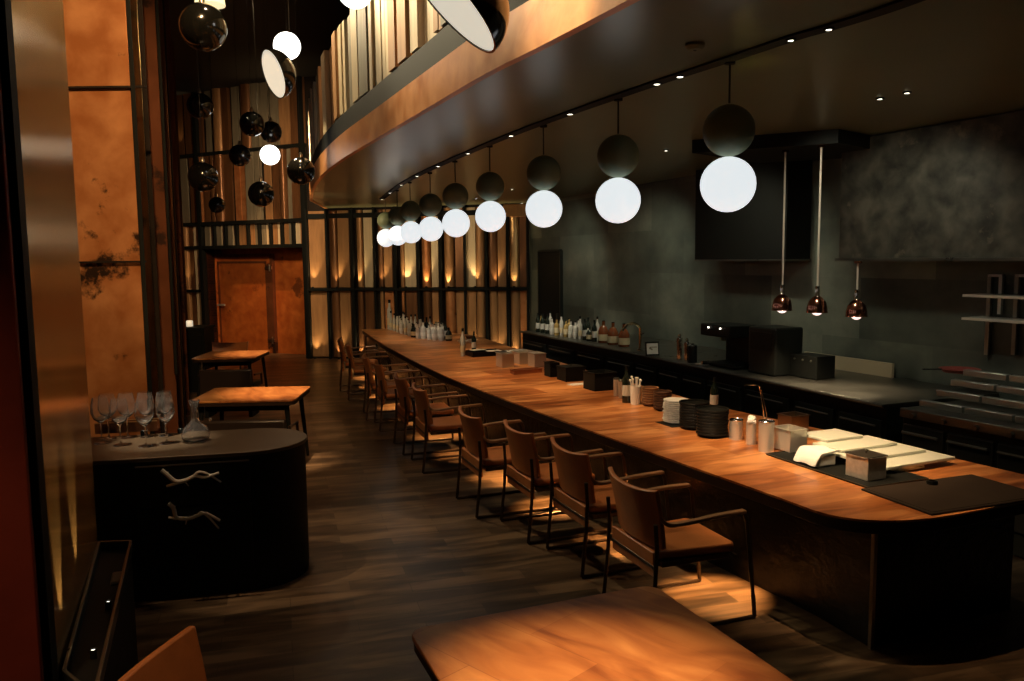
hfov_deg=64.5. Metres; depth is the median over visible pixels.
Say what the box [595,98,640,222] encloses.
globe pendant
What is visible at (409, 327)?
clear bottle
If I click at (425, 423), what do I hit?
armchair
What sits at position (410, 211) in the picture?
globe pendant
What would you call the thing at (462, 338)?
slim bottle
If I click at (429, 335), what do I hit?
clear bottle
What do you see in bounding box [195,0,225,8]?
pendant
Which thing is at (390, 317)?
slim bottle
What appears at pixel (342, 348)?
armchair
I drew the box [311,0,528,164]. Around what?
trim
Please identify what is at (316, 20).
ceiling
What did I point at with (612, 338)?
bottle
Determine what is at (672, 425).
mat
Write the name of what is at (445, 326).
wine bottle
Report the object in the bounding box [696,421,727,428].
bowl
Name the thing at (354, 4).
pendant
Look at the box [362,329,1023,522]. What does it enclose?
countertop
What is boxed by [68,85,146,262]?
trim
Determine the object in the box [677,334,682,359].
shaker
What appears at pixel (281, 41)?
pendant
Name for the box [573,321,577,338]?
clear bottle
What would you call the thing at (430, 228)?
globe pendant
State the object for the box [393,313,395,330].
slim bottle
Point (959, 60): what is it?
ceiling
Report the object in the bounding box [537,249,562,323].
door
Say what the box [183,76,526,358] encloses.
wall
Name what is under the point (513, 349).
serving slab
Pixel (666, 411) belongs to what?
dinner plate
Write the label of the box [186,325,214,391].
stand
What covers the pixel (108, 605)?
uplight
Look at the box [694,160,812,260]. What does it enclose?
range hood
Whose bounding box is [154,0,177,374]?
trim
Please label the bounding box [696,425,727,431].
bowl
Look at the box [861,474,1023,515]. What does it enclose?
mat
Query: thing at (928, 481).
ring
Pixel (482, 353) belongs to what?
serving tray
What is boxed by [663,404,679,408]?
dinner plate
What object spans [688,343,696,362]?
canister
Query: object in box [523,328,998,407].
countertop
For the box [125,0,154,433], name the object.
trim
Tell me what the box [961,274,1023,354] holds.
wall shelf
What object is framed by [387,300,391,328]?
slim bottle
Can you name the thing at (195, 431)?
decanter
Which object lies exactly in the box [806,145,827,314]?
heat lamp
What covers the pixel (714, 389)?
wine bottle
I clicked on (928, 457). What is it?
cutting board
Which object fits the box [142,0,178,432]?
wall
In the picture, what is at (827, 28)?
spotlight
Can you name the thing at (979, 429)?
equipment
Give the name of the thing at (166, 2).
strip
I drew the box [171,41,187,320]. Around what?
wall strip
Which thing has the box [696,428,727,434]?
bowl
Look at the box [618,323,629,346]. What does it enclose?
bottle
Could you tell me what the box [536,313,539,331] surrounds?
wine bottle
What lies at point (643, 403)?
wooden bowl
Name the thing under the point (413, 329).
bottle
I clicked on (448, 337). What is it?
bottle
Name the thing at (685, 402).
bowl
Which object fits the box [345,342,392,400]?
armchair
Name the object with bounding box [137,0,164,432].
trim
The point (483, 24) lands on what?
pendant
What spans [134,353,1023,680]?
floor
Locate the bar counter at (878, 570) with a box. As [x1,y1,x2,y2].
[362,329,1023,649]
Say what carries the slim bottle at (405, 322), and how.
on the bar counter at (878, 570)
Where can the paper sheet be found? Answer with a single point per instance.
(571, 384)
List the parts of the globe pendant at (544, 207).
glass globe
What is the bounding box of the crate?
[543,361,560,376]
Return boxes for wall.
[0,74,44,680]
[11,0,97,680]
[63,0,149,436]
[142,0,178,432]
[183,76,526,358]
[529,158,1023,401]
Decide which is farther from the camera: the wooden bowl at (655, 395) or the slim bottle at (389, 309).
the slim bottle at (389, 309)
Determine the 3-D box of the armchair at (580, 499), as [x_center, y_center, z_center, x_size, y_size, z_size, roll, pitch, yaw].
[0.670,1.110,5.679,0.725,0.831,0.645,-3,6,-21]
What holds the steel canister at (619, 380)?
on the bar counter at (878, 570)
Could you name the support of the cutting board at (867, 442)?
on the cutting board at (900, 449)
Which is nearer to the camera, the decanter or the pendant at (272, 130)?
the decanter
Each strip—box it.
[130,0,160,433]
[158,0,184,427]
[164,0,189,414]
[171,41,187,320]
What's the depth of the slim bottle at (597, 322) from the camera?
11.83 m
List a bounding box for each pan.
[774,424,808,452]
[776,411,809,431]
[922,366,981,373]
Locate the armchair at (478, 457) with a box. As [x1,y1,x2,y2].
[456,406,555,518]
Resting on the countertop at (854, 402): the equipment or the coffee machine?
the coffee machine
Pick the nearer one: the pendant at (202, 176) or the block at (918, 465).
the block at (918, 465)
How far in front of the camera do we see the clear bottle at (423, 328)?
13.71 m
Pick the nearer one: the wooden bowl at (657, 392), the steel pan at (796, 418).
the steel pan at (796, 418)
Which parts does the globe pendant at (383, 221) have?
glass globe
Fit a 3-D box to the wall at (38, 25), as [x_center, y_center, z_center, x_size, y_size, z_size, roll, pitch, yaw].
[-2.194,-1.169,3.330,0.558,5.900,1.976,-3,6,-22]
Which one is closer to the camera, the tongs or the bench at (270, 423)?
the tongs
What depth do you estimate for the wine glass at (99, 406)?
5.32 m
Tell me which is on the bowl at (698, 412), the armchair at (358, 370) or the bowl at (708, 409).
the bowl at (708, 409)
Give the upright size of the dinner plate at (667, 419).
0.018 m
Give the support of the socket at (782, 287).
attached to the heat lamp at (782, 303)
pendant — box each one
[178,0,226,51]
[186,51,213,118]
[187,0,218,191]
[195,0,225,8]
[208,64,224,212]
[229,4,250,165]
[239,14,264,136]
[248,9,273,206]
[260,14,279,164]
[260,16,281,142]
[261,3,295,98]
[273,0,300,59]
[287,15,314,184]
[341,0,369,8]
[377,197,392,246]
[388,190,405,244]
[400,182,420,242]
[419,172,442,240]
[428,0,509,52]
[442,160,469,236]
[475,145,505,231]
[526,124,561,227]
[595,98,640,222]
[700,61,755,211]
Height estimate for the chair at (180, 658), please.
0.831 m
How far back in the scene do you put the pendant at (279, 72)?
5.80 m
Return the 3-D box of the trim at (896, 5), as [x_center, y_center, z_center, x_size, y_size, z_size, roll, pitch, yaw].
[-0.457,-1.973,8.833,0.460,0.014,11.916,-3,6,-20]
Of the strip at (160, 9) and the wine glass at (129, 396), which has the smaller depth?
the wine glass at (129, 396)
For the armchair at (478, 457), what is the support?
on the floor
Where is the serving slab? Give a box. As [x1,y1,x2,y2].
[506,349,526,351]
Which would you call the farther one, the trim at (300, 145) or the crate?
the trim at (300, 145)
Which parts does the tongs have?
arm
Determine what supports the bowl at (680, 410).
on the bowl at (680, 413)
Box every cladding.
[176,77,307,324]
[308,0,447,160]
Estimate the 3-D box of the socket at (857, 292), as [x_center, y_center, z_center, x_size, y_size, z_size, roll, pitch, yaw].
[3.038,-0.400,7.150,0.056,0.100,0.056,-1,6,0]
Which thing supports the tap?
on the countertop at (854, 402)
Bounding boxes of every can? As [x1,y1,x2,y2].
[729,418,742,439]
[758,419,774,452]
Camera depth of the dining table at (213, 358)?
11.50 m
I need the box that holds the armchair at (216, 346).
[201,341,248,369]
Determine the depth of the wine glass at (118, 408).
5.26 m
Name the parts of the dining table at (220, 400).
leg, leg, leg, leg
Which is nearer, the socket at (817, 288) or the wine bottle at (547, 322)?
the socket at (817, 288)
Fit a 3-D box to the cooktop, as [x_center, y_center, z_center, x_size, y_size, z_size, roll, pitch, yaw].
[3.759,0.585,5.862,0.780,0.030,1.517,-4,6,-26]
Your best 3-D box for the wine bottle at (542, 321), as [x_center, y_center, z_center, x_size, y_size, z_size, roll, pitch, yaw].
[0.491,-0.277,13.023,0.076,0.309,0.076,-1,6,0]
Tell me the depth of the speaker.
7.85 m
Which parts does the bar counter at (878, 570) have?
corner trim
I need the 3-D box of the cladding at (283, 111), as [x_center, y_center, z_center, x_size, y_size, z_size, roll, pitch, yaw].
[-6.026,-2.648,18.060,3.830,5.850,0.214,2,7,28]
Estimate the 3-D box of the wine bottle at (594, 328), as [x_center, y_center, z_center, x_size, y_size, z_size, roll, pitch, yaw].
[1.175,-0.138,11.579,0.076,0.309,0.076,-1,6,0]
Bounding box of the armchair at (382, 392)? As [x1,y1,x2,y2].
[373,359,432,431]
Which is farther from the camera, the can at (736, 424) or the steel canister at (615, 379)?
the steel canister at (615, 379)
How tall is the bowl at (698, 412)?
0.037 m
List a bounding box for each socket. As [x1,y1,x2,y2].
[779,285,784,294]
[814,286,819,295]
[854,289,859,299]
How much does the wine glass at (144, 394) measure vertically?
0.307 m
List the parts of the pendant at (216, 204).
cord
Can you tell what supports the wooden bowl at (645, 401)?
on the wooden bowl at (643, 403)
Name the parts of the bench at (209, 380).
leg, backrest, leg, seat, armrest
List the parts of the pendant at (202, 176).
cord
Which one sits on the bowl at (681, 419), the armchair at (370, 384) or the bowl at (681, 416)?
the bowl at (681, 416)
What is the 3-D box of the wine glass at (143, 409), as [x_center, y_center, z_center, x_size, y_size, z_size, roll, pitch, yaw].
[-2.382,0.533,5.264,0.118,0.307,0.118,-1,6,0]
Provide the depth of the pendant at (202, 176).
8.37 m
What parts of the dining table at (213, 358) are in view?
leg, leg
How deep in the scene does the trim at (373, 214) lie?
16.81 m
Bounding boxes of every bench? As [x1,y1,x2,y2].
[197,369,262,417]
[200,419,298,430]
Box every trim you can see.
[0,0,58,680]
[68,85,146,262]
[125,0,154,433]
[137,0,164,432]
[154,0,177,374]
[162,0,185,425]
[179,76,312,358]
[304,203,529,359]
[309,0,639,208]
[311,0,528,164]
[379,0,924,198]
[811,352,893,377]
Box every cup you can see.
[629,376,641,404]
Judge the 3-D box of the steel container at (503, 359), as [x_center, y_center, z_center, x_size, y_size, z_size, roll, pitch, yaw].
[-0.089,0.240,10.156,0.174,0.172,0.214,-3,6,-24]
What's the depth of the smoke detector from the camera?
4.13 m
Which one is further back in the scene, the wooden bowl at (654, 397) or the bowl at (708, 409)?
the wooden bowl at (654, 397)
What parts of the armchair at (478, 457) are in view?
leg, backrest, leg, seat frame, armrest, seat, armrest, leg, leg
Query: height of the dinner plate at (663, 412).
0.018 m
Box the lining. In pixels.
[206,248,305,354]
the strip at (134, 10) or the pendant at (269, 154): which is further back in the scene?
the pendant at (269, 154)
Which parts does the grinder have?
panel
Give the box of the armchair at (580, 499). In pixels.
[546,437,670,577]
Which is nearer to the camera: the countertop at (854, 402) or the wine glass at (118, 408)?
the wine glass at (118, 408)
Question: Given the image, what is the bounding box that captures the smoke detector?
[685,41,704,51]
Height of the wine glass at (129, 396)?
0.307 m
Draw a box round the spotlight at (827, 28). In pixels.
[823,27,834,30]
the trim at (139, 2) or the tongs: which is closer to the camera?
the tongs
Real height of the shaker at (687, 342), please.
0.268 m
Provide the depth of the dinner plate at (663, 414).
6.60 m
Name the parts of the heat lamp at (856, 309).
lamp shade, cord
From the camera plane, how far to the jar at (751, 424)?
5.80 m
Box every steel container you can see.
[495,352,514,367]
[512,350,535,364]
[527,351,546,366]
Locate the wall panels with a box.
[308,204,526,356]
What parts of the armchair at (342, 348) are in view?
leg, backrest, seat, armrest, armrest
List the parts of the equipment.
knob, handle, oven door, knob, rail, handle, oven door, knob, handle, oven door, knob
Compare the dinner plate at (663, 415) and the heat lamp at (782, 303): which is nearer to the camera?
the dinner plate at (663, 415)
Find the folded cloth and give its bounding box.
[793,445,839,466]
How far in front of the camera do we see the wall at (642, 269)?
9.29 m
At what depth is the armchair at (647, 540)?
4.65 m
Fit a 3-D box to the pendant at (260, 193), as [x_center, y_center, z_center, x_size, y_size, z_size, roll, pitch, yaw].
[-2.944,-3.140,9.327,0.296,3.173,0.296,-1,6,0]
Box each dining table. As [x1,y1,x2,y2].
[191,350,269,410]
[192,386,309,455]
[412,586,792,680]
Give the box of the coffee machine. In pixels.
[701,322,755,369]
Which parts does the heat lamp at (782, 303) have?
lamp shade, cord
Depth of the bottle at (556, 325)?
12.57 m
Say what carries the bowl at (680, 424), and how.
on the bar counter at (878, 570)
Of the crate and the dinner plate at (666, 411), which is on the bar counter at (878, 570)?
the crate
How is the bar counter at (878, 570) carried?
on the floor
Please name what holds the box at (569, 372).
on the bar counter at (878, 570)
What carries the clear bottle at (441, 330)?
on the bar counter at (878, 570)
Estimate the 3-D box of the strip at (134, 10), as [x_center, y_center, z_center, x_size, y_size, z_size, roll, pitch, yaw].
[-2.867,-1.458,6.252,0.052,5.900,0.197,-4,7,-32]
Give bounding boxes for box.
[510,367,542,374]
[556,364,585,381]
[583,369,617,391]
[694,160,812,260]
[844,449,888,480]
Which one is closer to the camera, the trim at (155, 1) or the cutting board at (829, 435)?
the cutting board at (829, 435)
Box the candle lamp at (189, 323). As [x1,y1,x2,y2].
[186,320,192,326]
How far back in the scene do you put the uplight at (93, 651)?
2.96 m
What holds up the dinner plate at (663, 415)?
on the dinner plate at (667, 419)
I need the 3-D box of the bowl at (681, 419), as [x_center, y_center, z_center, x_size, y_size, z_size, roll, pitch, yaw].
[1.437,0.628,6.398,0.233,0.037,0.233,-1,6,0]
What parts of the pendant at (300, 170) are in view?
cord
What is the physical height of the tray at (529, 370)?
0.052 m
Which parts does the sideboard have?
handle, drawer, handle, drawer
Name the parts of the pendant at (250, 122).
cord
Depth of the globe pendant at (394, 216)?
12.67 m
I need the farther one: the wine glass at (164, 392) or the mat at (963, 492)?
the wine glass at (164, 392)
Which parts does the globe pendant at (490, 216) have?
glass globe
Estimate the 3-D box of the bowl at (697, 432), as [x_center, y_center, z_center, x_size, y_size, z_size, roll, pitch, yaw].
[1.506,0.701,6.114,0.239,0.037,0.239,-1,6,0]
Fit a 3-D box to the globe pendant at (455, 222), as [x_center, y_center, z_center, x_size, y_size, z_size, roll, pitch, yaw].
[-0.628,-1.574,9.037,0.310,0.842,0.310,-1,6,0]
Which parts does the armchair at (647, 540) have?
leg, backrest, leg, armrest, seat frame, seat, leg, armrest, leg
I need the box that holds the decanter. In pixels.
[181,399,211,442]
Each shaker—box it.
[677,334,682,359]
[684,338,689,360]
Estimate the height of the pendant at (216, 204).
3.043 m
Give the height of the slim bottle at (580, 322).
0.339 m
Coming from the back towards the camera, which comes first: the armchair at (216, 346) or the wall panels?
the wall panels
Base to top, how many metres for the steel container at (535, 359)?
0.196 m
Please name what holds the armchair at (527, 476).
on the floor
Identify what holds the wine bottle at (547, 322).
on the countertop at (854, 402)
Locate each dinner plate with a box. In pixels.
[662,417,678,421]
[663,397,687,402]
[663,402,679,406]
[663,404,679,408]
[663,406,678,410]
[663,409,678,413]
[663,412,679,415]
[663,414,679,417]
[663,415,679,419]
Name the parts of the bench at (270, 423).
armrest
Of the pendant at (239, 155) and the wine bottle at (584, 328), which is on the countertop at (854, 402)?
the wine bottle at (584, 328)
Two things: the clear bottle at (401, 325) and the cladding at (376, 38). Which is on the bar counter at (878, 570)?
the clear bottle at (401, 325)
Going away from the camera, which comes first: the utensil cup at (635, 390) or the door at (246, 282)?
the utensil cup at (635, 390)
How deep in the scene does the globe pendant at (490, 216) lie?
7.75 m
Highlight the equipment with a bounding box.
[900,369,1023,557]
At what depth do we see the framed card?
9.82 m
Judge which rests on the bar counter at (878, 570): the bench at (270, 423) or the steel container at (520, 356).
the steel container at (520, 356)
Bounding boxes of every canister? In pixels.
[613,377,619,395]
[618,379,621,397]
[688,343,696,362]
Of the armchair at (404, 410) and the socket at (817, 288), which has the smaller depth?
the socket at (817, 288)
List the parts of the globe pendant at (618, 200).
glass globe, cord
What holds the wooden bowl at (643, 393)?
on the wooden bowl
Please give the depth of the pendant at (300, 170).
8.37 m
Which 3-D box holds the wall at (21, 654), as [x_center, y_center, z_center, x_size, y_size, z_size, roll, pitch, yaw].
[-2.011,-1.059,2.231,0.996,5.900,0.157,-4,7,-29]
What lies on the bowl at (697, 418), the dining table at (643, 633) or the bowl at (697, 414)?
the bowl at (697, 414)
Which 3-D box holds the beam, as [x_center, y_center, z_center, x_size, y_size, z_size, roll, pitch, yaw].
[2.753,-1.844,7.760,1.760,0.120,1.255,2,6,27]
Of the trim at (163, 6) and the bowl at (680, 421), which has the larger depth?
the trim at (163, 6)
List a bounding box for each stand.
[62,540,137,680]
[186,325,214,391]
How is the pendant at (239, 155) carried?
hanging from the ceiling at (316, 20)
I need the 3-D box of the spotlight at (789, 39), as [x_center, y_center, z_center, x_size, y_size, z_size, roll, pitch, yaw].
[1.390,-1.496,4.046,0.052,0.008,0.051,-1,6,0]
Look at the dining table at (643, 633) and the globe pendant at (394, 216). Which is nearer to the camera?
the dining table at (643, 633)
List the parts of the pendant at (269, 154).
cord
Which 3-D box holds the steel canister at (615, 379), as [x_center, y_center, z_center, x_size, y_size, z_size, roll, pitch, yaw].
[1.022,0.450,7.939,0.063,0.177,0.063,-3,6,-24]
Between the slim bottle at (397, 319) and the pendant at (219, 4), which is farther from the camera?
the slim bottle at (397, 319)
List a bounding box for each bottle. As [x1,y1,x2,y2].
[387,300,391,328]
[389,311,392,329]
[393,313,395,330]
[396,314,398,331]
[399,319,403,333]
[404,316,406,334]
[407,322,411,335]
[411,324,415,337]
[416,323,420,338]
[420,321,425,338]
[424,317,428,337]
[426,324,431,339]
[432,324,436,340]
[436,322,439,338]
[439,323,444,340]
[444,321,447,337]
[445,327,451,340]
[460,328,464,355]
[471,331,475,349]
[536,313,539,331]
[540,314,544,332]
[545,314,549,333]
[549,318,553,334]
[554,319,559,334]
[560,314,562,335]
[563,320,568,336]
[568,320,572,337]
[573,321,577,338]
[578,316,581,338]
[582,319,587,339]
[586,326,591,340]
[592,320,596,341]
[595,316,598,339]
[598,320,608,342]
[607,322,617,344]
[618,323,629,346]
[622,366,630,402]
[710,377,717,405]
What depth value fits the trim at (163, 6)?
9.09 m
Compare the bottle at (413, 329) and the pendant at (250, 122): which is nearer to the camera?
the pendant at (250, 122)
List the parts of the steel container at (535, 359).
lid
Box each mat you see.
[656,421,680,427]
[765,451,928,487]
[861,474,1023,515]
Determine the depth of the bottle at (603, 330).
11.38 m
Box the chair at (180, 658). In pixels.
[117,626,206,680]
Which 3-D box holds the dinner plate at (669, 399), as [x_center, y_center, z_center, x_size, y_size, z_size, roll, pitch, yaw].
[1.339,0.488,6.611,0.212,0.018,0.212,-1,6,0]
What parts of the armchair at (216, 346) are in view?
seat, backrest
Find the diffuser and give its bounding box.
[262,50,284,96]
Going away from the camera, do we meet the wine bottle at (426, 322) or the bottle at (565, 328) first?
the bottle at (565, 328)
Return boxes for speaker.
[790,352,834,379]
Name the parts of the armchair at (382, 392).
leg, backrest, leg, seat frame, seat, armrest, armrest, leg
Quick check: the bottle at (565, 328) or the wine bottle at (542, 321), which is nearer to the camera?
the bottle at (565, 328)
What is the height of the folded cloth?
0.101 m
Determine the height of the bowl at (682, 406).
0.037 m
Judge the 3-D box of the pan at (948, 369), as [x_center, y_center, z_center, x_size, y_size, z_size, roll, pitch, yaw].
[3.798,0.258,7.034,0.490,0.032,0.330,-1,6,0]
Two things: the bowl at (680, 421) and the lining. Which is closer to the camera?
the bowl at (680, 421)
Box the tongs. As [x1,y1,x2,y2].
[744,384,767,420]
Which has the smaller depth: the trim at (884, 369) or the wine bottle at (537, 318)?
the trim at (884, 369)
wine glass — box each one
[90,396,109,444]
[99,393,116,439]
[109,398,128,446]
[117,392,134,438]
[134,398,153,447]
[136,391,154,437]
[155,390,172,436]
[156,396,174,444]
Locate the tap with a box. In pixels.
[622,322,643,350]
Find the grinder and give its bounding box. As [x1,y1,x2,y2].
[748,325,802,376]
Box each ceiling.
[169,0,349,94]
[313,0,1023,208]
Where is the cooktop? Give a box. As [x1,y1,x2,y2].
[907,400,1023,427]
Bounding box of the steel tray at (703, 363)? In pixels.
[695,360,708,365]
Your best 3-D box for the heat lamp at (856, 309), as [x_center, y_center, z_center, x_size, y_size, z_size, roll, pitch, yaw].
[3.037,-0.440,7.146,0.192,0.515,0.192,-1,6,0]
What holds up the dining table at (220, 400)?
on the floor
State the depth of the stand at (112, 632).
3.42 m
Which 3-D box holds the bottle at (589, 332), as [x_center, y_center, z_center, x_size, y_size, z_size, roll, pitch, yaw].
[1.120,-0.100,11.702,0.104,0.209,0.104,-1,6,0]
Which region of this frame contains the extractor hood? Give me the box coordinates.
[835,110,1023,260]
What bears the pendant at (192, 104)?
hanging from the ceiling at (316, 20)
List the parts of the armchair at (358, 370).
leg, backrest, armrest, armrest, seat, leg, leg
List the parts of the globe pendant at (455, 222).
glass globe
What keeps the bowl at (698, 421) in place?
on the bowl at (697, 423)
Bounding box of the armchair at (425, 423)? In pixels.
[411,382,488,473]
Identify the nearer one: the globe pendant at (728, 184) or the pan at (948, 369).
the globe pendant at (728, 184)
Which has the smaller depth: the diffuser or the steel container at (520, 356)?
the diffuser
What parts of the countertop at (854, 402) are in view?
door, door, door, door, door, door, door, rail, handle, door, handle, door, handle, door, handle, door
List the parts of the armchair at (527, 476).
leg, backrest, leg, seat frame, armrest, seat, armrest, leg, leg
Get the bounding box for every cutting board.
[807,428,862,442]
[813,435,896,452]
[834,443,925,458]
[886,450,954,469]
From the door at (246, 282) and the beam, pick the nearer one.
the beam
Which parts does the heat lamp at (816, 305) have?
lamp shade, cord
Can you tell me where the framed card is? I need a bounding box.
[645,341,658,355]
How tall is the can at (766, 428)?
0.215 m
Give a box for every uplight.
[89,648,96,659]
[105,600,111,609]
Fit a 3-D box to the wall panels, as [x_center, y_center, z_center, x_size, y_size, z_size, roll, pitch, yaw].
[-1.986,-1.181,16.788,4.766,3.120,0.253,1,6,12]
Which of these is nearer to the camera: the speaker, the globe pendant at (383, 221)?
the speaker
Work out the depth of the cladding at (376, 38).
7.54 m
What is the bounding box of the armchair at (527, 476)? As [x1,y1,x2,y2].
[500,419,612,544]
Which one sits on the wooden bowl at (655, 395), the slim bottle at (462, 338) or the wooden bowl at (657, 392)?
the wooden bowl at (657, 392)
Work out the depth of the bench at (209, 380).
10.83 m
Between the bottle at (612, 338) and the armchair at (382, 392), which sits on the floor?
the armchair at (382, 392)
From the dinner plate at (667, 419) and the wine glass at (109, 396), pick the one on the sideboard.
the wine glass at (109, 396)
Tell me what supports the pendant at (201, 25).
hanging from the ceiling at (316, 20)
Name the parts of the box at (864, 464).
lid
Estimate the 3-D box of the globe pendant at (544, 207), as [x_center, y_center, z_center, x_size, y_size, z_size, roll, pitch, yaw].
[0.261,-1.349,6.678,0.304,0.832,0.304,-1,6,0]
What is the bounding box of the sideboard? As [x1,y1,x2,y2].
[91,428,308,601]
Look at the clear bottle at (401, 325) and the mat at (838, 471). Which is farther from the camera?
the clear bottle at (401, 325)
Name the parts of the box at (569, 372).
lid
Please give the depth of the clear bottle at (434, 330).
13.49 m
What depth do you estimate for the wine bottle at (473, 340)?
11.80 m
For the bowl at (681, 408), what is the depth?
6.30 m
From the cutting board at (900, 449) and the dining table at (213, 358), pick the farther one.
the dining table at (213, 358)
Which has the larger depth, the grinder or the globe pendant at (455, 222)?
the globe pendant at (455, 222)
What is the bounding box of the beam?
[692,129,870,162]
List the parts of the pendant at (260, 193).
cord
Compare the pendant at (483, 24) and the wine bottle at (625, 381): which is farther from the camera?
the wine bottle at (625, 381)
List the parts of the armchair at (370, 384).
leg, leg, backrest, armrest, seat, armrest, leg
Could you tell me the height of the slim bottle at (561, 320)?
0.339 m
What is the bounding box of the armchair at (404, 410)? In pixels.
[393,372,466,455]
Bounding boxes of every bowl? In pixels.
[641,392,652,395]
[642,386,658,390]
[642,399,652,402]
[642,401,652,405]
[653,390,671,394]
[653,393,671,397]
[653,395,671,399]
[653,405,663,410]
[679,399,708,406]
[679,406,696,411]
[679,409,696,414]
[679,412,695,417]
[679,417,695,422]
[679,420,695,425]
[679,422,695,429]
[680,404,709,409]
[680,415,695,420]
[696,413,727,419]
[696,416,727,422]
[696,419,728,425]
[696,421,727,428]
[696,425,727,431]
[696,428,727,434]
[696,431,727,437]
[697,405,728,413]
[697,411,728,416]
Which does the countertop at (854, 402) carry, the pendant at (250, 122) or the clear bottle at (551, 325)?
the clear bottle at (551, 325)
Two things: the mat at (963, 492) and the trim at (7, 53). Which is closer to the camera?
the trim at (7, 53)
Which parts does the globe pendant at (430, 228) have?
glass globe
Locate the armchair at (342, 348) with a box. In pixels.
[337,337,380,391]
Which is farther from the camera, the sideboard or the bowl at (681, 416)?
the bowl at (681, 416)
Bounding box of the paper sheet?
[568,382,582,385]
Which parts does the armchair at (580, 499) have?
leg, backrest, leg, seat frame, seat, armrest, leg, armrest, leg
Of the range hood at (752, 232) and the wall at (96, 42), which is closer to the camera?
the wall at (96, 42)
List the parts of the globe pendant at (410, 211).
glass globe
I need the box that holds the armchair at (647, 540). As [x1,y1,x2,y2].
[602,466,756,625]
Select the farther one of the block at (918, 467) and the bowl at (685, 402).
the bowl at (685, 402)
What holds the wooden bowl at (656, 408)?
on the bar counter at (878, 570)
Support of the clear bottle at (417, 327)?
on the bar counter at (878, 570)
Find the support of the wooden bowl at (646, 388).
on the wooden bowl
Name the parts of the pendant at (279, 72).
lamp shade, cord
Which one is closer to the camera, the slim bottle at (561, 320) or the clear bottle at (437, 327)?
the slim bottle at (561, 320)
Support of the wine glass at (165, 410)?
on the sideboard
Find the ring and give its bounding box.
[926,479,937,484]
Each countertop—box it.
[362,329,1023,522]
[520,328,998,443]
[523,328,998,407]
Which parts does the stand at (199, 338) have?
door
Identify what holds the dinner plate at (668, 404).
on the dinner plate at (663, 404)
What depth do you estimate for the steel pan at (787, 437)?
5.57 m
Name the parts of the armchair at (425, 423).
leg, backrest, leg, seat frame, seat, armrest, armrest, leg, leg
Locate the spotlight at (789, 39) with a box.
[785,38,795,41]
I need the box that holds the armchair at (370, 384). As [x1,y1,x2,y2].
[362,353,415,420]
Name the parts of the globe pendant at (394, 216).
glass globe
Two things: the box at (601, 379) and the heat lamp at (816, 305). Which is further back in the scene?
the box at (601, 379)
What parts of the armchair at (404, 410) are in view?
leg, backrest, leg, seat frame, armrest, seat, armrest, leg, leg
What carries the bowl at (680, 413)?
on the bowl at (681, 416)
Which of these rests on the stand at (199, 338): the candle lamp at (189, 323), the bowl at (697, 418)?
the candle lamp at (189, 323)
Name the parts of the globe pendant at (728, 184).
glass globe, cord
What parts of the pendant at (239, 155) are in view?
cord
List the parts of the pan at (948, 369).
handle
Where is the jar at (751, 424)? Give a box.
[746,415,756,444]
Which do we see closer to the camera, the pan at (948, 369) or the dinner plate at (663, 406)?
the dinner plate at (663, 406)
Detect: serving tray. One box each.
[465,348,505,356]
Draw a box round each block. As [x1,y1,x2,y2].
[891,466,924,471]
[895,465,922,469]
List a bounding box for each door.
[216,253,277,353]
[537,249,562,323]
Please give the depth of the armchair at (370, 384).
10.68 m
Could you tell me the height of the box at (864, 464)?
0.171 m
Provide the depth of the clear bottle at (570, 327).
12.17 m
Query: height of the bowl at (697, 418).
0.037 m
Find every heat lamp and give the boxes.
[772,150,792,312]
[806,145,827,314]
[845,261,867,319]

